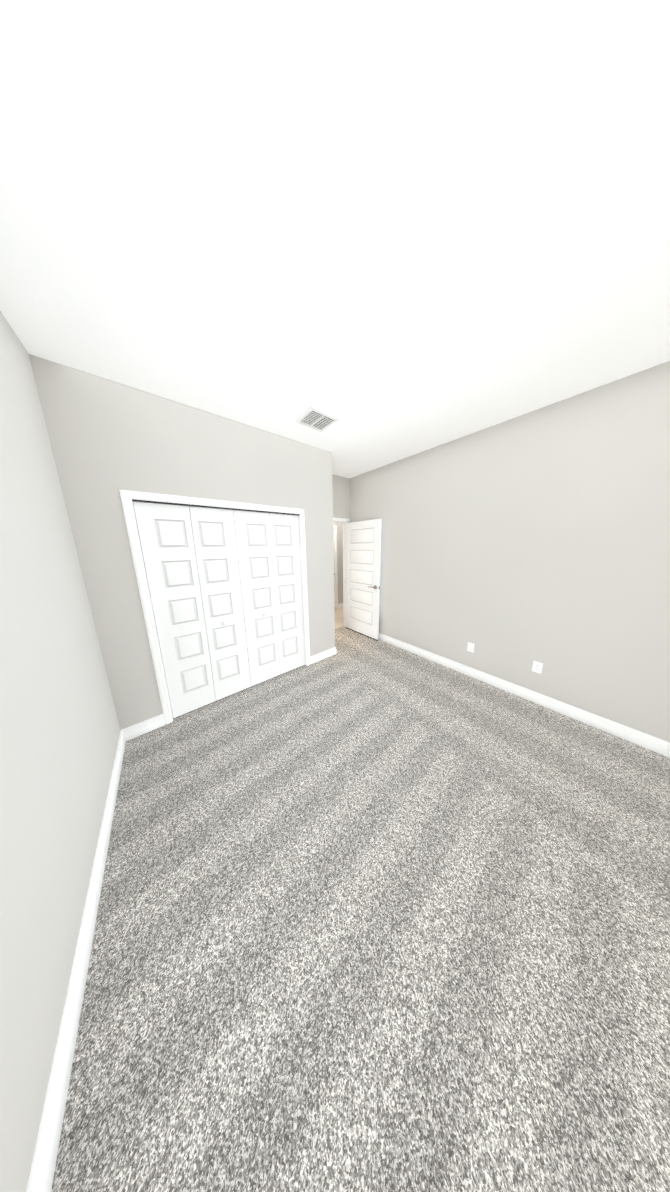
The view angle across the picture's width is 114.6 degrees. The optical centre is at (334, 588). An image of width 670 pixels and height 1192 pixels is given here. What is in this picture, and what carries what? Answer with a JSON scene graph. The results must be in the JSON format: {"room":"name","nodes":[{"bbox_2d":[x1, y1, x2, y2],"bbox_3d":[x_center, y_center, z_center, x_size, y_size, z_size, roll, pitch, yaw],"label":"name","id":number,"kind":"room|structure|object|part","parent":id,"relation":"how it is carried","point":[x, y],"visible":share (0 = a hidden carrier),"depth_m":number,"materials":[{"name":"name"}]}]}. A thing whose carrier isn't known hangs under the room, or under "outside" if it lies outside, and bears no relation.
{"room":"empty bedroom","nodes":[
{"label":"empty bedroom","id":0,"kind":"room"},
{"bbox_2d":[0,311,119,1191],"bbox_3d":[-0.993,0.150,0.456,0.120,2.800,4.170,-10,14,-38],"label":"wall","id":1,"kind":"structure","parent":0,"point":[59,730],"depth_m":0.86,"materials":[{"name":"paint"}]},
{"bbox_2d":[26,728,129,1191],"bbox_3d":[-0.712,1.504,0.505,0.016,0.115,3.510,-10,14,-38],"label":"baseboard","id":2,"kind":"structure","parent":1,"relation":"attached to","point":[42,1171],"depth_m":0.72,"materials":[{"name":"white wood"}]},
{"bbox_2d":[29,354,328,729],"bbox_3d":[-1.016,-0.216,2.315,2.234,2.800,0.120,-10,14,-38],"label":"wall","id":3,"kind":"structure","parent":0,"point":[109,439],"depth_m":1.74,"materials":[{"name":"paint"}]},
{"bbox_2d":[133,501,215,717],"bbox_3d":[-1.447,0.258,2.015,0.369,1.985,0.030,-10,14,-38],"label":"closet door","id":4,"kind":"structure","parent":3,"relation":"in","point":[167,542],"depth_m":1.97,"materials":[{"name":"white wood"}]},
{"bbox_2d":[119,489,309,724],"bbox_3d":[-1.029,0.168,2.374,1.530,2.025,0.120,-10,14,-38],"label":"door frame","id":5,"kind":"structure","parent":3,"relation":"attached to","point":[150,595],"depth_m":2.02,"materials":[{"name":"white wood"}]},
{"bbox_2d":[132,499,303,718],"bbox_3d":[-1.011,0.182,2.354,1.489,2.004,0.057,-10,14,-38],"label":"door track","id":6,"kind":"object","parent":3,"relation":"attached to","point":[216,508],"depth_m":2.08,"materials":[{"name":"grey metal"}]},
{"bbox_2d":[189,506,250,700],"bbox_3d":[-1.147,0.210,2.231,0.369,1.985,0.066,-10,14,-38],"label":"closet door","id":7,"kind":"structure","parent":3,"relation":"in","point":[214,539],"depth_m":2.21,"materials":[{"name":"white wood"}]},
{"bbox_2d":[233,510,279,686],"bbox_3d":[-0.859,0.161,2.460,0.369,1.985,0.066,-10,14,-38],"label":"closet door","id":8,"kind":"structure","parent":3,"relation":"in","point":[253,539],"depth_m":2.44,"materials":[{"name":"white wood"}]},
{"bbox_2d":[269,513,304,673],"bbox_3d":[-0.582,0.108,2.703,0.369,1.985,0.030,-10,14,-38],"label":"closet door","id":9,"kind":"structure","parent":3,"relation":"in","point":[285,542],"depth_m":2.67,"materials":[{"name":"white wood"}]},
{"bbox_2d":[310,647,336,663],"bbox_3d":[-0.174,0.977,3.140,0.441,0.115,0.016,-10,14,-38],"label":"baseboard","id":10,"kind":"structure","parent":3,"relation":"attached to","point":[315,658],"depth_m":3.13,"materials":[{"name":"white wood"}]},
{"bbox_2d":[324,450,334,648],"bbox_3d":[-0.273,-0.411,3.246,0.120,2.800,0.660,-10,14,-38],"label":"wall","id":11,"kind":"structure","parent":0,"point":[329,531],"depth_m":2.95,"materials":[{"name":"paint"}]},
{"bbox_2d":[0,0,669,477],"bbox_3d":[0.641,-1.708,2.250,5.365,0.100,5.610,-10,14,-38],"label":"ceiling","id":12,"kind":"structure","parent":0,"point":[386,232],"depth_m":0.76,"materials":[{"name":"paint"}]},
{"bbox_2d":[295,406,338,431],"bbox_3d":[-0.169,-1.595,2.041,0.310,0.014,0.290,-10,14,-38],"label":"ceiling vent","id":13,"kind":"object","parent":12,"relation":"in","point":[314,418],"visible":1,"depth_m":2.02,"materials":[{"name":"white metal"}]},
{"bbox_2d":[333,522,342,603],"bbox_3d":[-0.669,-0.739,4.942,4.340,2.800,0.120,-10,14,-38],"label":"wall","id":14,"kind":"structure","parent":0,"point":[340,557],"depth_m":5.52,"materials":[{"name":"paint"}]},
{"bbox_2d":[333,528,335,607],"bbox_3d":[-0.280,-0.423,5.227,0.764,2.035,0.095,-10,14,-38],"label":"hall door","id":15,"kind":"structure","parent":14,"relation":"in","point":[334,568],"depth_m":5.45,"materials":[{"name":"white wood"}]},
{"bbox_2d":[333,526,337,608],"bbox_3d":[-0.283,-0.450,5.224,0.894,2.112,0.017,-10,14,-38],"label":"door frame","id":16,"kind":"structure","parent":14,"relation":"attached to","point":[335,527],"depth_m":5.46,"materials":[{"name":"white wood"}]},
{"bbox_2d":[335,607,342,628],"bbox_3d":[-0.305,0.760,4.809,4.340,0.100,1.200,-10,14,-38],"label":"floor","id":17,"kind":"structure","parent":0,"point":[338,617],"depth_m":4.91,"materials":[{"name":"beige tile"}]},
{"bbox_2d":[332,474,349,518],"bbox_3d":[-0.310,-0.502,3.709,5.365,2.800,0.120,-10,14,-38],"label":"wall","id":18,"kind":"structure","parent":0,"point":[341,495],"depth_m":3.77,"materials":[{"name":"paint"}]},
{"bbox_2d":[333,517,349,626],"bbox_3d":[-0.113,-0.197,3.929,0.924,2.112,0.154,-10,14,-38],"label":"door frame","id":19,"kind":"structure","parent":18,"relation":"attached to","point":[344,574],"depth_m":4.13,"materials":[{"name":"white wood"}]},
{"bbox_2d":[345,519,381,640],"bbox_3d":[0.455,-0.143,3.811,0.107,2.021,0.810,-10,14,-39],"label":"entry door","id":20,"kind":"structure","parent":18,"relation":"in","point":[363,551],"depth_m":3.76,"materials":[{"name":"white wood"}]},
{"bbox_3d":[0.625,-0.021,3.589,0.060,0.066,0.145,-10,14,-39],"label":"handle","id":21,"kind":"part","parent":20,"relation":"part of","materials":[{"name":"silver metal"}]},
{"bbox_2d":[51,626,669,1191],"bbox_3d":[0.347,1.345,1.782,3.515,0.100,4.410,-10,14,-38],"label":"floor carpet","id":22,"kind":"object","parent":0,"point":[377,916],"visible":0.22,"depth_m":0.88,"materials":[{"name":"grey carpet"}]},
{"bbox_2d":[349,361,669,741],"bbox_3d":[1.641,-0.305,2.548,0.120,2.800,4.170,-10,14,-38],"label":"wall","id":23,"kind":"structure","parent":0,"point":[513,549],"depth_m":2.00,"materials":[{"name":"paint"}]},
{"bbox_2d":[467,642,474,652],"bbox_3d":[1.662,0.726,2.636,0.015,0.116,0.072,-10,14,-38],"label":"outlet plate","id":24,"kind":"object","parent":23,"relation":"attached to","point":[470,647],"visible":1,"depth_m":2.63,"materials":[{"name":"white plastic"}]},
{"bbox_2d":[379,633,669,757],"bbox_3d":[1.611,1.021,2.766,0.016,0.115,4.170,-10,14,-38],"label":"baseboard","id":25,"kind":"structure","parent":23,"relation":"attached to","point":[652,743],"depth_m":2.12,"materials":[{"name":"white wood"}]},
{"bbox_2d":[532,661,542,673],"bbox_3d":[2.046,0.797,2.174,0.008,0.116,0.072,-10,14,-38],"label":"duplex electrical outlet","id":26,"kind":"object","parent":23,"relation":"attached to","point":[537,667],"visible":1,"depth_m":2.17,"materials":[{"name":"white plastic"}]}
]}

